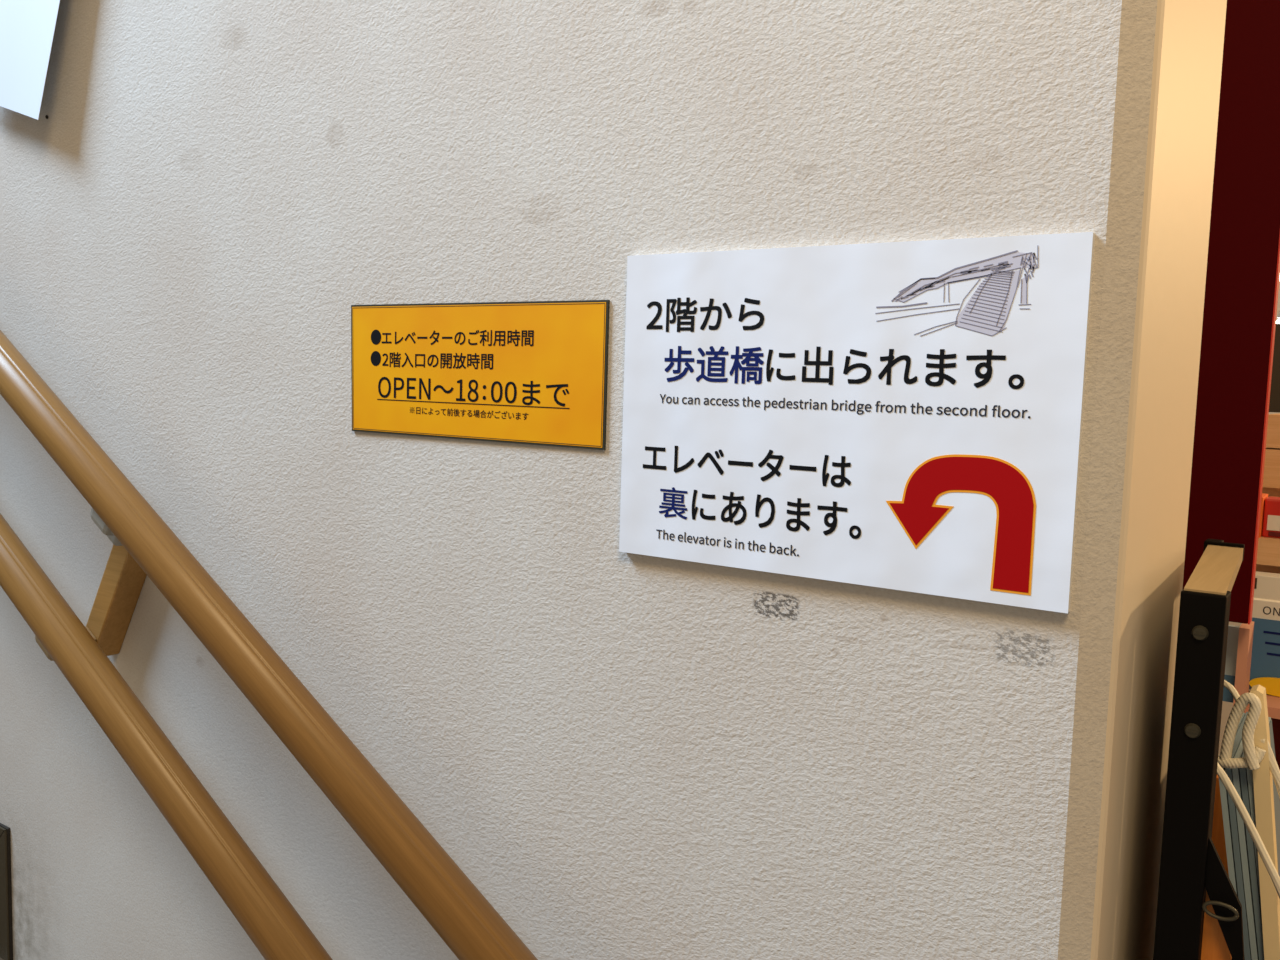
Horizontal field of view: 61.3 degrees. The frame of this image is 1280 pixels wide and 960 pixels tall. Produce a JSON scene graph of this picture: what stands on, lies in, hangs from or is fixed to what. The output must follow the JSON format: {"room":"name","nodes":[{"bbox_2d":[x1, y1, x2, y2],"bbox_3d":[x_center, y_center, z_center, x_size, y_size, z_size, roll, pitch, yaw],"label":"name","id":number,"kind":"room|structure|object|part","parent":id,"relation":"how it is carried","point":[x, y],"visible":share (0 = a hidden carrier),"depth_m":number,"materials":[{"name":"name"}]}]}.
{"room":"stairwell","nodes":[
{"label":"stairwell","id":0,"kind":"room"},
{"bbox_2d":[0,0,1226,959],"bbox_3d":[-1.034,-0.221,1.575,3.292,2.900,0.234,5,6,34],"label":"wall","id":1,"kind":"structure","parent":0,"point":[627,756],"depth_m":0.77,"materials":[{"name":"paint"}]},
{"bbox_2d":[0,823,12,959],"bbox_3d":[-0.934,0.476,1.407,0.452,0.165,0.006,5,6,34],"label":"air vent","id":2,"kind":"object","parent":1,"relation":"in","point":[6,926],"visible":1,"depth_m":1.28,"materials":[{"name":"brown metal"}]},
{"bbox_2d":[0,0,59,119],"bbox_3d":[-0.635,-0.521,1.113,0.254,0.305,0.015,5,6,36],"label":"sign","id":3,"kind":"object","parent":1,"relation":"attached to","point":[27,27],"visible":1,"depth_m":1.12,"materials":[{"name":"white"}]},
{"bbox_2d":[0,330,537,959],"bbox_3d":[-0.725,-0.094,1.177,2.563,1.625,0.085,5,6,34],"label":"handrail","id":4,"kind":"object","parent":1,"relation":"attached to","point":[144,545],"visible":1,"depth_m":0.92,"materials":[{"name":"brown wood"}]},
{"bbox_3d":[-0.563,0.160,1.086,0.024,0.021,0.021,5,6,34],"label":"stem","id":5,"kind":"part","parent":4,"relation":"part of","materials":[{"name":"brown paint"}]},
{"bbox_3d":[-0.489,0.045,1.032,0.030,0.033,0.030,5,6,34],"label":"stem","id":6,"kind":"part","parent":4,"relation":"part of","materials":[{"name":"grey metal"}]},
{"bbox_3d":[-0.524,0.112,1.086,0.098,0.141,0.028,5,6,34],"label":"mounting post","id":7,"kind":"part","parent":4,"relation":"part of","materials":[{"name":"brown wood"}]},
{"bbox_3d":[-0.775,-0.023,1.189,2.476,1.479,0.039,5,6,34],"label":"rail","id":8,"kind":"part","parent":4,"relation":"part of","materials":[{"name":"brown wood"}]},
{"bbox_2d":[351,300,609,449],"bbox_3d":[-0.131,-0.082,0.817,0.261,0.104,0.002,5,6,34],"label":"notice","id":9,"kind":"object","parent":1,"relation":"attached to","point":[528,372],"visible":1,"depth_m":0.81,"materials":[{"name":"yellow"}]},
{"bbox_2d":[619,232,1094,612],"bbox_3d":[0.111,-0.040,0.651,0.294,0.200,0.006,5,6,34],"label":"direction sign","id":10,"kind":"object","parent":1,"relation":"attached to","point":[907,415],"visible":1,"depth_m":0.63,"materials":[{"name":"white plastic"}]},
{"bbox_2d":[1218,281,1279,755],"bbox_3d":[2.315,-0.200,2.470,3.400,2.900,0.100,5,6,34],"label":"wall","id":11,"kind":"structure","parent":0,"point":[1227,707],"depth_m":2.96,"materials":[{"name":"beige paint"}]},
{"bbox_3d":[1.662,-1.624,1.326,3.400,0.100,2.560,5,6,34],"label":"ceiling","id":12,"kind":"structure","parent":0,"visible":0},
{"bbox_2d":[1182,0,1279,623],"bbox_3d":[0.424,-0.730,0.951,0.318,1.690,0.019,5,6,34],"label":"board","id":13,"kind":"object","parent":12,"relation":"hanging from","point":[1243,271],"visible":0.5,"depth_m":0.92,"materials":[{"name":"red wood"}]},
{"bbox_2d":[1276,311,1279,323],"bbox_3d":[1.203,-0.955,1.908,0.046,1.363,0.046,5,6,34],"label":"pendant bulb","id":14,"kind":"object","parent":12,"relation":"hanging from","point":[1278,316],"visible":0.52,"depth_m":1.97,"materials":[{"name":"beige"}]},
{"bbox_3d":[0.032,1.343,1.290,5.600,0.100,5.200,5,6,34],"label":"floor","id":15,"kind":"structure","parent":0,"visible":0},
{"bbox_2d":[1153,539,1279,959],"bbox_3d":[0.577,0.714,0.658,0.524,1.296,0.316,5,6,34],"label":"display rack","id":16,"kind":"object","parent":15,"relation":"on","point":[1199,913],"depth_m":0.62,"materials":[{"name":"black"}]},
{"bbox_3d":[0.413,0.691,0.872,0.012,1.296,0.018,5,6,34],"label":"post","id":17,"kind":"part","parent":16,"relation":"part of","materials":[{"name":"black"}]},
{"bbox_3d":[0.673,0.438,0.758,0.520,0.355,0.012,5,6,34],"label":"panel","id":18,"kind":"part","parent":16,"relation":"part of","materials":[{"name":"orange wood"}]},
{"bbox_3d":[0.391,0.142,0.718,0.007,0.017,0.026,1,5,-9],"label":"rope handle","id":19,"kind":"part","parent":16,"relation":"part of","materials":[{"name":"beige fabric"}]},
{"bbox_2d":[1219,713,1244,959],"bbox_3d":[0.442,0.326,0.780,0.050,0.280,0.140,5,6,34],"label":"paper bag","id":20,"kind":"object","parent":16,"relation":"hanging from","point":[1223,792],"visible":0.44,"depth_m":0.72,"materials":[{"name":"blue"}]},
{"bbox_2d":[1225,712,1251,959],"bbox_3d":[0.446,0.325,0.777,0.050,0.282,0.140,5,6,34],"label":"paper bag","id":21,"kind":"object","parent":16,"relation":"hanging from","point":[1232,808],"visible":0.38,"depth_m":0.72,"materials":[{"name":"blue paper"}]},
{"bbox_2d":[1232,740,1258,959],"bbox_3d":[0.450,0.326,0.775,0.050,0.280,0.140,5,6,34],"label":"paper bag","id":22,"kind":"object","parent":16,"relation":"hanging from","point":[1235,771],"visible":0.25,"depth_m":0.72,"materials":[{"name":"blue"}]},
{"bbox_3d":[0.392,0.289,0.673,0.078,0.229,0.037,2,5,0],"label":"rope handle","id":23,"kind":"part","parent":16,"relation":"part of","materials":[{"name":"beige fabric"}]},
{"bbox_2d":[1239,752,1263,959],"bbox_3d":[0.453,0.326,0.772,0.050,0.282,0.140,5,6,34],"label":"paper bag","id":24,"kind":"object","parent":16,"relation":"hanging from","point":[1243,772],"visible":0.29,"depth_m":0.71,"materials":[{"name":"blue paper"}]},
{"bbox_2d":[1246,717,1279,914],"bbox_3d":[0.457,0.327,0.770,0.050,0.280,0.140,5,6,34],"label":"paper bag","id":25,"kind":"object","parent":16,"relation":"hanging from","point":[1249,772],"visible":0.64,"depth_m":0.79,"materials":[{"name":"blue"}]},
{"bbox_2d":[1250,685,1279,959],"bbox_3d":[0.419,0.304,0.715,0.049,0.333,0.018,5,6,34],"label":"paper bag","id":26,"kind":"object","parent":16,"relation":"hanging from","point":[1262,777],"visible":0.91,"depth_m":0.71,"materials":[{"name":"beige paper"}]},
{"bbox_2d":[1218,693,1265,769],"bbox_3d":[0.393,0.165,0.706,0.029,0.054,0.013,6,7,40],"label":"handle","id":27,"kind":"object","parent":26,"relation":"attached to","point":[1253,755],"visible":0.98,"depth_m":0.70,"materials":[{"name":"beige fabric"}]},
{"bbox_3d":[0.418,0.220,0.707,0.032,0.103,0.009,2,5,8],"label":"rope handle","id":28,"kind":"part","parent":16,"relation":"part of","materials":[{"name":"beige fabric"}]},
{"bbox_2d":[1233,536,1279,769],"bbox_3d":[0.907,0.708,1.057,0.732,1.258,0.520,5,6,34],"label":"shelf","id":29,"kind":"object","parent":15,"relation":"on","point":[1268,551],"visible":0.18,"depth_m":0.98,"materials":[{"name":"brown wood"}]},
{"bbox_2d":[1223,625,1239,702],"bbox_3d":[0.537,0.167,0.986,0.015,0.070,0.007,5,6,34],"label":"holder","id":30,"kind":"object","parent":29,"relation":"attached to","point":[1233,631],"visible":0.46,"depth_m":0.98,"materials":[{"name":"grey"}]},
{"bbox_2d":[1223,675,1234,702],"bbox_3d":[0.536,0.190,0.985,0.010,0.024,0.001,5,6,34],"label":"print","id":31,"kind":"object","parent":30,"relation":"attached to","point":[1227,696],"depth_m":0.98,"materials":[{"name":"blue"}]},
{"bbox_2d":[1258,493,1267,537],"bbox_3d":[0.670,0.038,1.164,0.006,0.043,0.058,5,6,34],"label":"packet","id":32,"kind":"object","parent":29,"relation":"on","point":[1264,496],"visible":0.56,"depth_m":1.14,"materials":[{"name":"orange plastic"}]},
{"bbox_2d":[1249,598,1279,690],"bbox_3d":[0.608,0.158,1.001,0.079,0.087,0.013,5,6,34],"label":"book","id":33,"kind":"object","parent":29,"relation":"on","point":[1265,658],"visible":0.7,"depth_m":1.01,"materials":[{"name":"blue paper"}]},
{"bbox_2d":[1249,677,1279,696],"bbox_3d":[0.595,0.193,1.002,0.052,0.017,0.003,5,6,34],"label":"price label","id":34,"kind":"object","parent":29,"relation":"attached to","point":[1272,684],"visible":0.78,"depth_m":1.01,"materials":[{"name":"yellow paper"}]},
{"bbox_2d":[1254,571,1279,600],"bbox_3d":[0.663,0.146,1.107,0.074,0.095,0.031,5,6,34],"label":"carton","id":35,"kind":"object","parent":29,"relation":"on","point":[1267,585],"visible":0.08,"depth_m":1.10,"materials":[{"name":"white cardboard"}]},
{"bbox_2d":[1262,496,1279,537],"bbox_3d":[0.682,0.040,1.155,0.024,0.041,0.039,5,6,34],"label":"snack packet","id":36,"kind":"object","parent":29,"relation":"on","point":[1271,521],"visible":1,"depth_m":1.14,"materials":[{"name":"red plastic"}]},
{"bbox_2d":[1267,515,1279,530],"bbox_3d":[0.670,0.045,1.141,0.012,0.016,0.001,5,6,34],"label":"print","id":37,"kind":"object","parent":36,"relation":"on","point":[1273,521],"depth_m":1.14,"materials":[{"name":"white paper"}]},
{"bbox_2d":[1268,532,1279,536],"bbox_3d":[0.672,0.057,1.140,0.014,0.004,0.001,5,6,34],"label":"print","id":38,"kind":"object","parent":36,"relation":"on","point":[1270,534],"depth_m":1.14,"materials":[{"name":"red"}]},
{"bbox_2d":[1249,324,1279,692],"bbox_3d":[1.198,0.543,1.478,0.710,1.530,0.480,5,6,34],"label":"cabinet","id":39,"kind":"object","parent":15,"relation":"on","point":[1271,478],"visible":0.12,"depth_m":1.41,"materials":[{"name":"brown"}]},
{"bbox_3d":[1.097,0.009,1.231,0.680,0.050,0.020,5,6,34],"label":"drawer","id":40,"kind":"part","parent":39,"relation":"part of","materials":[{"name":"brown wood"}]},
{"bbox_3d":[1.098,-0.039,1.227,0.680,0.043,0.020,5,6,34],"label":"drawer","id":41,"kind":"part","parent":39,"relation":"part of","materials":[{"name":"brown wood"}]}
]}

